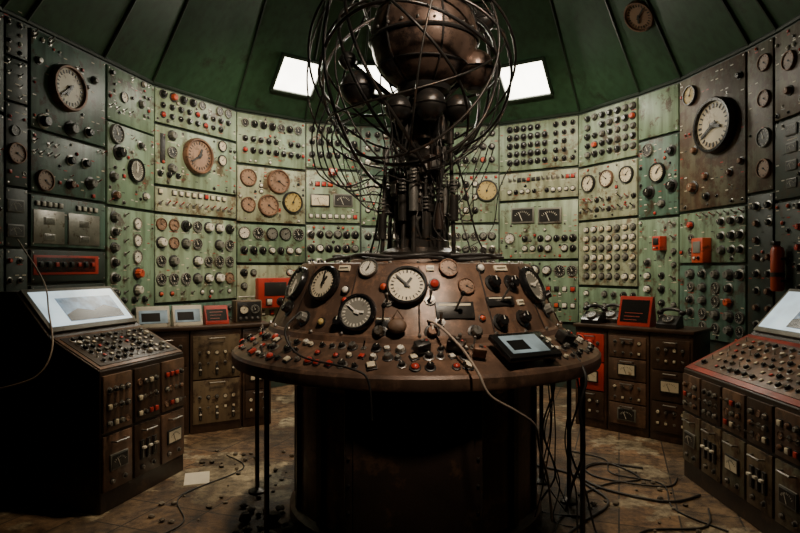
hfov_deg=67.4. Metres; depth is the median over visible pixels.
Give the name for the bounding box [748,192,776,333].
control panel
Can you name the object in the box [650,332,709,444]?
base cabinet
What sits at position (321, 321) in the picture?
lamp
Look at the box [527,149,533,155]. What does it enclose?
knob
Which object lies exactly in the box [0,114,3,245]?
control panel
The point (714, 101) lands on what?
control panel
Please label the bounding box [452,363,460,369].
lamp
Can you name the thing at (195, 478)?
paper sheet
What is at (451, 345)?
meter
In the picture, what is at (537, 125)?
knob
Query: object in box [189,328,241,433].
base cabinet
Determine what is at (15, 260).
control panel
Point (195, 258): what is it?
control panel
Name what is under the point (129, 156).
control panel
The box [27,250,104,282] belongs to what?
control panel
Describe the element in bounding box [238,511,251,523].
rubble stone
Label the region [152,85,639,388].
wall
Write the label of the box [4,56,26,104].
control panel
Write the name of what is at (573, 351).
power cable
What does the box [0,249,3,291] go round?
control panel
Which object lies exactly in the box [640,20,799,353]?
wall
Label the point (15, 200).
control panel
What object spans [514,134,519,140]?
knob
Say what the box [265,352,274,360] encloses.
lamp
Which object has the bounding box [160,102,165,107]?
knob
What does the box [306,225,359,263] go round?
control panel
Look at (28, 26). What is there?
wall
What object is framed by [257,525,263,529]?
rubble stone
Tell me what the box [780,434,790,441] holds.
toggle switch
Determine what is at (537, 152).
knob
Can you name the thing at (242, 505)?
chip
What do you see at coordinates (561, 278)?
control panel
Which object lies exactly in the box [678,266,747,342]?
control panel
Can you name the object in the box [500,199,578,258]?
control panel
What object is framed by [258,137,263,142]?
knob
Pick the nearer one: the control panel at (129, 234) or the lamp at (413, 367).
the lamp at (413, 367)
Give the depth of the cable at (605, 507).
3.70 m
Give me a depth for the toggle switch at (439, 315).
2.80 m
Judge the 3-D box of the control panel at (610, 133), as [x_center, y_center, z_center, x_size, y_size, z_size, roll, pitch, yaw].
[2.240,-1.440,6.532,0.077,0.590,0.826,0,0,-27]
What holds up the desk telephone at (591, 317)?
on the countertop at (687, 330)
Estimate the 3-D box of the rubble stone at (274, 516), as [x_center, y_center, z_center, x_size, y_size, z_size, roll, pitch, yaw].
[-0.712,1.390,3.326,0.099,0.059,0.090,0,0,-31]
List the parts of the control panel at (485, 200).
knob, knob, knob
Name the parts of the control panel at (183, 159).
knob, knob, knob, knob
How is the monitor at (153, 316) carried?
on the countertop at (231, 324)
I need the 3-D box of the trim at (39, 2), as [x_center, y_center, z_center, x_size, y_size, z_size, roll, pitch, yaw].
[0.050,-2.529,4.413,5.625,1.521,6.437,0,0,0]
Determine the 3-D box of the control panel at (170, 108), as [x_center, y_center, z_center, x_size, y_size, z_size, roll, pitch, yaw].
[-2.094,-1.570,6.260,0.081,0.330,1.074,0,0,29]
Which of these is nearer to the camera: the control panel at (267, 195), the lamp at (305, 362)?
the lamp at (305, 362)
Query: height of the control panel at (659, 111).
0.444 m
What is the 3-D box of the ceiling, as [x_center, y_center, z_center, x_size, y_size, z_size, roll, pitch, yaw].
[0.050,-2.530,4.415,5.620,1.500,6.430,0,0,0]
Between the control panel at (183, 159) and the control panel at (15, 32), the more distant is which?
the control panel at (183, 159)
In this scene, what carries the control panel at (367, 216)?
attached to the wall at (566, 325)
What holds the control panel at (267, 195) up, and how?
attached to the wall at (566, 325)
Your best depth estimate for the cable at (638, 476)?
3.94 m
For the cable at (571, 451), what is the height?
0.010 m
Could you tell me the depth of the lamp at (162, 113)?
5.85 m
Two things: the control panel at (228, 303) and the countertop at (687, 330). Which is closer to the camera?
the countertop at (687, 330)
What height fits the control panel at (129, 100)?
0.468 m
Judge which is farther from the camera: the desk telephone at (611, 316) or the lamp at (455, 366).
the desk telephone at (611, 316)
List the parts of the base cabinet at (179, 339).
drawer, drawer, drawer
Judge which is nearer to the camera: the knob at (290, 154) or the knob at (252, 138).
the knob at (252, 138)
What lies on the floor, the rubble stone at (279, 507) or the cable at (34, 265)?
the rubble stone at (279, 507)
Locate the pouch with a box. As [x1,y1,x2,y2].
[387,309,406,333]
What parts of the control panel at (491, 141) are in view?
knob, knob, knob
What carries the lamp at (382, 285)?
attached to the control console at (437, 454)
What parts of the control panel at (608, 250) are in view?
knob, knob, knob, knob, knob, knob, knob, knob, knob, knob, knob, knob, knob, knob, knob, knob, knob, knob, knob, knob, knob, knob, knob, knob, knob, knob, knob, knob, knob, knob, knob, knob, knob, knob, knob, knob, knob, knob, knob, knob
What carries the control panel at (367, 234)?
attached to the wall at (566, 325)
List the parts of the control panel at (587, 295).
knob, knob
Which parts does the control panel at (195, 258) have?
knob, knob, knob, knob, knob, knob, knob, knob, knob, knob, knob, knob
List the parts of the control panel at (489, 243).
knob, knob, knob, knob, knob, knob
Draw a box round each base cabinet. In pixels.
[154,331,188,434]
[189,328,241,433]
[241,327,270,426]
[576,327,607,429]
[608,329,649,437]
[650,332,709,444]
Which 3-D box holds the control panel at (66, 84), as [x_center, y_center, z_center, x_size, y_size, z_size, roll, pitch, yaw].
[-2.578,-1.376,4.725,0.094,0.718,0.780,0,0,12]
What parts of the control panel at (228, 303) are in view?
knob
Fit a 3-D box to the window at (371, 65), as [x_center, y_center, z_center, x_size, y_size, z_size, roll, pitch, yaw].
[-0.270,-2.205,7.076,0.560,0.326,0.332,0,0,-7]
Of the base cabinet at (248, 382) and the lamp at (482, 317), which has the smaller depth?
the lamp at (482, 317)
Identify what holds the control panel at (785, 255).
attached to the wall at (715, 345)
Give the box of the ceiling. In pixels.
[0,0,799,123]
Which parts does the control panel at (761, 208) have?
knob, knob, knob, knob, knob, knob, knob, knob, knob, knob, knob, knob, knob, knob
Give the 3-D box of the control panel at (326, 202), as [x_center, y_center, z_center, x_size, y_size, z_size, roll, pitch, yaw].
[-0.809,-0.868,7.349,0.665,0.655,0.137,0,0,-18]
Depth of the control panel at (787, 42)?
4.35 m
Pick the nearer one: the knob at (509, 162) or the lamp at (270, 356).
the lamp at (270, 356)
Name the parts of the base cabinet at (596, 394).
drawer, drawer, drawer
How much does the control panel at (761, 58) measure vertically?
1.150 m
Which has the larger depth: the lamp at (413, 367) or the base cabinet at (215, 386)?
the base cabinet at (215, 386)
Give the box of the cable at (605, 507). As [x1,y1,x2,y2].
[567,462,642,532]
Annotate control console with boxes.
[0,286,185,514]
[232,258,600,532]
[682,289,799,532]
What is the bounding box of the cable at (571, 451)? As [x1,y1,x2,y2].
[571,451,728,531]
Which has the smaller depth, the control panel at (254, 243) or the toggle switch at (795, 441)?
the toggle switch at (795, 441)
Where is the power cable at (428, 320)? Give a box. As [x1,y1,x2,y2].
[427,319,552,521]
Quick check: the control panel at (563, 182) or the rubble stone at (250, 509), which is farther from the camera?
the control panel at (563, 182)
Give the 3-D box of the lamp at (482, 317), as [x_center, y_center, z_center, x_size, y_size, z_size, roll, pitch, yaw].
[0.394,0.244,2.853,0.038,0.038,0.017,0,-25,-22]
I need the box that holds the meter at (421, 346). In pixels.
[413,338,430,354]
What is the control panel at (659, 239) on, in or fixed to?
attached to the wall at (715, 345)
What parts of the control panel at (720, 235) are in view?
knob, window plate, knob, knob, knob, knob, knob, knob, knob, knob, knob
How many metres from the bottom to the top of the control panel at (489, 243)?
1.192 m
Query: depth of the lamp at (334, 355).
2.72 m
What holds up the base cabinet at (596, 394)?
on the floor
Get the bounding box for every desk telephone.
[581,304,607,323]
[603,303,619,322]
[656,307,685,328]
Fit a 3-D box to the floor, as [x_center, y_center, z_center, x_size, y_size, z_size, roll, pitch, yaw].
[0.050,1.470,3.390,5.920,0.100,8.780,0,0,0]
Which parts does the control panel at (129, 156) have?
knob, knob, knob, knob, knob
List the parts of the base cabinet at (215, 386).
drawer, drawer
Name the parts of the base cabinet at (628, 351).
drawer, drawer, drawer, drawer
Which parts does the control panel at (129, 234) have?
knob, knob, knob, knob, knob, knob, knob, knob, knob, knob, knob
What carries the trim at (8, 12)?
attached to the wall at (566, 325)
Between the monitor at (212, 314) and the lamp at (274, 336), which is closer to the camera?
the lamp at (274, 336)
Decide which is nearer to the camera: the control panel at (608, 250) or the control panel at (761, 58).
the control panel at (761, 58)
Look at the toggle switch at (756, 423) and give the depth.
3.20 m
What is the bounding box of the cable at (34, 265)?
[0,239,53,388]
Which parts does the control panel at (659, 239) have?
knob, knob, knob, window plate, knob, knob, knob, knob, knob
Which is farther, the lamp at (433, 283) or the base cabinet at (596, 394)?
the base cabinet at (596, 394)
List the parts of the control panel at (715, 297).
knob, knob, knob, knob, knob, knob, knob, knob, knob, knob, knob, knob, knob, knob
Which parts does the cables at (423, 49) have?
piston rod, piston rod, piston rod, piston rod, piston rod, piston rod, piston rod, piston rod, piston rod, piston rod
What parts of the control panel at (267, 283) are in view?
knob, knob, knob, window plate, knob, knob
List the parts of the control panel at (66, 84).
knob, knob, knob, knob, knob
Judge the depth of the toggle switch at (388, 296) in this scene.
2.84 m
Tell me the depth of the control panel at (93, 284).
4.69 m
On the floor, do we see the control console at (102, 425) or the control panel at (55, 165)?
the control console at (102, 425)
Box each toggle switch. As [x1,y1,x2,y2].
[259,344,266,357]
[383,292,392,306]
[424,289,435,305]
[435,311,444,326]
[469,336,476,349]
[751,421,759,427]
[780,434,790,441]
[789,438,799,445]
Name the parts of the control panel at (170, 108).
knob, knob, knob, knob, knob, knob, knob, knob, knob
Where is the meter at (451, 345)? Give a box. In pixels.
[446,335,465,352]
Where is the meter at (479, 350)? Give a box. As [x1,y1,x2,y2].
[472,344,486,357]
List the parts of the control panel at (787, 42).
knob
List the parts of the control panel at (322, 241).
knob, knob, knob, knob, knob, knob, knob, knob, knob, knob, knob, knob, knob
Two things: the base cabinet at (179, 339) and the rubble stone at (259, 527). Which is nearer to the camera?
the rubble stone at (259, 527)
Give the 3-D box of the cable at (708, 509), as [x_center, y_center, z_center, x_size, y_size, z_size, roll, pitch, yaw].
[1.446,1.412,3.207,0.918,0.012,0.157,0,0,-32]
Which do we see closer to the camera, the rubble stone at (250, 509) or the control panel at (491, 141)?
the rubble stone at (250, 509)
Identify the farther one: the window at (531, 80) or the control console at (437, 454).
the window at (531, 80)
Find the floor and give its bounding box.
[0,385,761,532]
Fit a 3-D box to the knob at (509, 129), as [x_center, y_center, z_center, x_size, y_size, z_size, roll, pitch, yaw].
[1.339,-1.669,7.343,0.083,0.083,0.038,0,0,33]
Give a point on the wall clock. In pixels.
(638, 16)
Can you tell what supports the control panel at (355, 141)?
attached to the wall at (566, 325)
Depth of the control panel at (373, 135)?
7.50 m
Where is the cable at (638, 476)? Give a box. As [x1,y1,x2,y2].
[578,463,677,495]
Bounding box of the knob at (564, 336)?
[554,329,575,343]
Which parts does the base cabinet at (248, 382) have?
drawer, drawer, drawer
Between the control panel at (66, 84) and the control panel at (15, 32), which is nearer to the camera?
the control panel at (15, 32)
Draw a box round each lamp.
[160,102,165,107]
[160,111,165,117]
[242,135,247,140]
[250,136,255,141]
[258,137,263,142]
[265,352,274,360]
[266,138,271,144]
[271,334,279,340]
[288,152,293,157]
[303,357,313,364]
[312,359,320,365]
[317,317,325,326]
[332,353,338,357]
[341,285,349,294]
[379,282,385,291]
[409,363,420,371]
[428,278,439,289]
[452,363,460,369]
[476,263,484,272]
[479,314,485,321]
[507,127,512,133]
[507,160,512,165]
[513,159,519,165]
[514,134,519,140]
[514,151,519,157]
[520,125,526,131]
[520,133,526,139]
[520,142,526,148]
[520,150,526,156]
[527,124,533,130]
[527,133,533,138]
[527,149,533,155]
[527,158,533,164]
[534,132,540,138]
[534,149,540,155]
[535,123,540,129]
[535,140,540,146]
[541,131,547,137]
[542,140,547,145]
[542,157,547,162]
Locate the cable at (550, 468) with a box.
[537,464,700,502]
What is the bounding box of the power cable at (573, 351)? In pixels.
[564,349,587,511]
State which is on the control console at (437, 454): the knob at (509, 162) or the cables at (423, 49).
the cables at (423, 49)
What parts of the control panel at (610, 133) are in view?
knob, knob, knob, knob, knob, knob, knob, knob, knob, knob, knob, knob, knob, knob, knob, knob, knob, knob, knob, knob, knob, knob, knob, knob, knob, knob, knob, knob, knob, knob, knob, knob, knob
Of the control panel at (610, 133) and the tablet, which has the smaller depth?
the tablet
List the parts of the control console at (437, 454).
leg, leg, knob, knob, knob, knob, knob, knob, knob, knob, knob, knob, knob, knob, knob, knob, name plate, knob, knob, knob, knob, knob, knob, lever plate, knob, knob, knob, knob, knob, name plate, knob, knob, knob, knob, lever plate, knob, knob, knob, lever plate, name plate, knob, knob, name plate, knob, leg, knob, knob, knob, leg, knob, knob, knob, leg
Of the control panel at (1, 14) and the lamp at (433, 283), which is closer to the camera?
the lamp at (433, 283)
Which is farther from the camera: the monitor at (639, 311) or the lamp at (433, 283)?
the monitor at (639, 311)
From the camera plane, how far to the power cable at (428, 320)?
2.58 m
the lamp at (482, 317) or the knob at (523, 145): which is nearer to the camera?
the lamp at (482, 317)
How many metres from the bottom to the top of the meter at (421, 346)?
0.071 m
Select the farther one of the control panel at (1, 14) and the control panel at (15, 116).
the control panel at (15, 116)
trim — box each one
[0,5,799,126]
[1,0,777,124]
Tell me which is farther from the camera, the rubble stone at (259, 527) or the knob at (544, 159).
the knob at (544, 159)
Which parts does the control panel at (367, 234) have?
knob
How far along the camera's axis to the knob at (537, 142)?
7.15 m
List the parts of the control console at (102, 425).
monitor frame, knob, knob, knob, knob, knob, knob, knob, knob, knob, knob, door, knob, handle, knob, knob, knob, knob, knob, knob, knob, knob, knob, knob, door, handle, door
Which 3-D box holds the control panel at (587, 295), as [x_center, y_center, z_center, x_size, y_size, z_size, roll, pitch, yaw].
[2.241,0.545,6.532,0.075,0.617,0.826,0,0,-27]
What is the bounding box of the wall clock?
[623,0,653,31]
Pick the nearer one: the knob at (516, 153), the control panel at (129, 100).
the control panel at (129, 100)
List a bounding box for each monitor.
[135,306,169,327]
[171,305,202,325]
[202,305,228,324]
[617,296,655,326]
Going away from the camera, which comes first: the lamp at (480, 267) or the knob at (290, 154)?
the lamp at (480, 267)
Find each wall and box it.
[0,12,151,285]
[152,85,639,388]
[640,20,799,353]
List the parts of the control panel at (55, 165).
knob, knob, knob, knob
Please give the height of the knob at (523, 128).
0.080 m
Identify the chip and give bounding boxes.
[239,503,247,507]
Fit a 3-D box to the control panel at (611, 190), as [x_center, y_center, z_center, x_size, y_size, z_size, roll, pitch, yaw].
[2.230,-0.822,6.527,0.100,0.584,0.826,0,0,-27]
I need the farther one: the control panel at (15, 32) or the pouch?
the control panel at (15, 32)
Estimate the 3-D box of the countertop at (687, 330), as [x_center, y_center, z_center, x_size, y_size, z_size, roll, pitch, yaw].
[2.081,0.525,5.201,1.038,0.030,0.440,0,0,45]
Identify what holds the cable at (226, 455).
on the floor
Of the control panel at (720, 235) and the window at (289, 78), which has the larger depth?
the window at (289, 78)
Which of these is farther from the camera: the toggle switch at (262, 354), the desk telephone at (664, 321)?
the desk telephone at (664, 321)
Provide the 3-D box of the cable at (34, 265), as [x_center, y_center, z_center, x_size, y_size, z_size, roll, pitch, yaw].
[-2.324,0.260,3.662,0.287,0.889,0.816,0,0,-37]
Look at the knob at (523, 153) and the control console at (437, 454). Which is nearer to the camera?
the control console at (437, 454)
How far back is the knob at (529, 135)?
7.20 m
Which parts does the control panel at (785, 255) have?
knob, knob, knob, knob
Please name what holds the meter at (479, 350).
on the control console at (437, 454)
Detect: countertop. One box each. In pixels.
[146,320,269,332]
[573,322,712,335]
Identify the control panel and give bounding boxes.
[0,12,3,111]
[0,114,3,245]
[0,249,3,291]
[2,101,26,187]
[3,187,26,246]
[3,249,26,290]
[4,11,26,60]
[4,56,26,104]
[27,27,104,146]
[27,130,106,201]
[27,194,104,248]
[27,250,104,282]
[27,283,104,288]
[104,121,154,210]
[104,207,153,316]
[105,64,154,134]
[153,124,235,194]
[153,186,235,218]
[154,87,235,140]
[154,214,235,302]
[160,301,231,322]
[236,112,304,169]
[236,165,304,223]
[236,224,304,262]
[236,265,300,321]
[306,124,359,169]
[306,168,359,222]
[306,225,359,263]
[361,128,405,175]
[361,178,393,225]
[361,228,394,253]
[434,174,497,222]
[445,127,497,172]
[449,225,497,262]
[500,116,578,171]
[500,168,578,200]
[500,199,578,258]
[500,261,578,321]
[579,98,638,166]
[579,158,638,220]
[579,218,638,285]
[579,287,638,321]
[638,133,680,217]
[639,83,679,139]
[639,217,680,321]
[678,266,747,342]
[679,206,747,262]
[680,52,748,211]
[748,37,776,193]
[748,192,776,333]
[770,200,799,303]
[775,21,799,120]
[775,116,799,199]
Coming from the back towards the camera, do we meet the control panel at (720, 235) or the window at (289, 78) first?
the window at (289, 78)
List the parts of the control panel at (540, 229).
knob, knob, knob, knob, knob, knob, knob, knob, knob, knob, knob, knob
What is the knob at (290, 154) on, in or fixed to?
attached to the control panel at (260, 140)
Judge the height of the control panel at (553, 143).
0.567 m
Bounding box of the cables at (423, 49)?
[306,0,516,262]
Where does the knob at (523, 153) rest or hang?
on the control panel at (553, 143)
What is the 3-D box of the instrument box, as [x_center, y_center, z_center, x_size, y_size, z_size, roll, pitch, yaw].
[-1.410,0.391,5.529,0.240,0.236,0.180,0,0,-30]
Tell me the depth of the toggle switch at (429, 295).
2.83 m
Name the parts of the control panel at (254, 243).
knob, knob, knob, knob, knob, knob, knob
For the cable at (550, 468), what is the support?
on the floor
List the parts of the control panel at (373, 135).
knob, knob, knob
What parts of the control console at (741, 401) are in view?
handle, door, knob, handle, knob, door, knob, handle, knob, knob, door, knob, knob, knob, knob, knob, knob, knob, knob, knob, knob, handle, knob, door, knob, knob, knob, knob, knob, monitor frame, knob, knob, knob, knob, knob, knob, handle, door, knob, knob, knob, knob, knob, knob, knob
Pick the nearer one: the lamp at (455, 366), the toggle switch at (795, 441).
the lamp at (455, 366)
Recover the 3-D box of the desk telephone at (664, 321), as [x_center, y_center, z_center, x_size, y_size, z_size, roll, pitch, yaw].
[2.238,0.424,4.974,0.235,0.170,0.180,0,0,45]
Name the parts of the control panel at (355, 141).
knob, knob, knob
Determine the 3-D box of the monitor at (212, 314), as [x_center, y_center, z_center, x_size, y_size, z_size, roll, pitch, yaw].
[-1.648,0.429,5.361,0.200,0.160,0.150,0,0,-30]
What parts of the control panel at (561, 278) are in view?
knob, knob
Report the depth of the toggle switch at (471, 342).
2.74 m
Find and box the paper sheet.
[183,471,209,485]
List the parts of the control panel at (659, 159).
knob, knob, knob, knob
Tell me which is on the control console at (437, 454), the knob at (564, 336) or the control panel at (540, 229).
the knob at (564, 336)
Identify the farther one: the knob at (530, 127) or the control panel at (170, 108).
the knob at (530, 127)
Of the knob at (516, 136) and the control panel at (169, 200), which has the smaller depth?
the control panel at (169, 200)
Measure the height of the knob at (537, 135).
0.080 m
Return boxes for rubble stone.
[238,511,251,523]
[247,506,255,512]
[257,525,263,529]
[263,510,281,523]
[275,504,284,510]
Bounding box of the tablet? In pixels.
[488,331,561,362]
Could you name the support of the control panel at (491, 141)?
attached to the wall at (566, 325)
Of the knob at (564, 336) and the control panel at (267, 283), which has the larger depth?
the control panel at (267, 283)
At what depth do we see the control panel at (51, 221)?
4.65 m
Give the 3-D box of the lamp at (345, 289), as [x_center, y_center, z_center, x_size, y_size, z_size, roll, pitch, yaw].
[-0.271,0.113,2.946,0.049,0.049,0.022,0,-25,29]
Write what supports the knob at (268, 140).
attached to the control panel at (260, 140)
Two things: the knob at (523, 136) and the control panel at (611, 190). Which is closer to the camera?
the control panel at (611, 190)
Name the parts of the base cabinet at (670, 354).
drawer, drawer, drawer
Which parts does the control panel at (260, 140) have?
knob, knob, knob, knob, knob, knob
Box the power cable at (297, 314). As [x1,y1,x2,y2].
[284,312,372,420]
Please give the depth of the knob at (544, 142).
7.10 m
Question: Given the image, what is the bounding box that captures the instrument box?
[232,296,261,322]
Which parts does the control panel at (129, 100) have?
knob, knob, knob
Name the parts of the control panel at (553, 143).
knob, knob, knob, knob, knob, knob, knob, knob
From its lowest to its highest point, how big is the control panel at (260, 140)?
0.559 m
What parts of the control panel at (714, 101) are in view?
knob, knob, knob, knob, knob, knob, knob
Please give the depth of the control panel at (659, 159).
5.88 m
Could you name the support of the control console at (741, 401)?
on the floor
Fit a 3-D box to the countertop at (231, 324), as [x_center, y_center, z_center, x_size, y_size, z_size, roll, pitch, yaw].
[-1.748,0.525,5.326,1.131,0.030,0.470,0,0,-30]
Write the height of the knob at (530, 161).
0.080 m
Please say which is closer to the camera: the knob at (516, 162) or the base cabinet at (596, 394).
the base cabinet at (596, 394)
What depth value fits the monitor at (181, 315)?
5.18 m
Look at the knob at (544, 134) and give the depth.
7.10 m
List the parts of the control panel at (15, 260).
knob, knob, knob, knob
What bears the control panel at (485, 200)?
attached to the wall at (566, 325)
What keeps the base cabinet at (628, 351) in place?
on the floor
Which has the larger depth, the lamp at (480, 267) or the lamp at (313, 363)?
the lamp at (480, 267)
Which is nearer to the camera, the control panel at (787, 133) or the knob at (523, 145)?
the control panel at (787, 133)
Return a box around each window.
[269,52,322,98]
[354,61,398,96]
[500,56,553,102]
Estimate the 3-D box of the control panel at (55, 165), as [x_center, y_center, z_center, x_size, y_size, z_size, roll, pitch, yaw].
[-2.581,-0.771,4.726,0.088,0.440,0.780,0,0,12]
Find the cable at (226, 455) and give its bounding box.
[164,455,243,532]
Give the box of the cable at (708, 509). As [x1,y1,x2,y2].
[639,508,711,532]

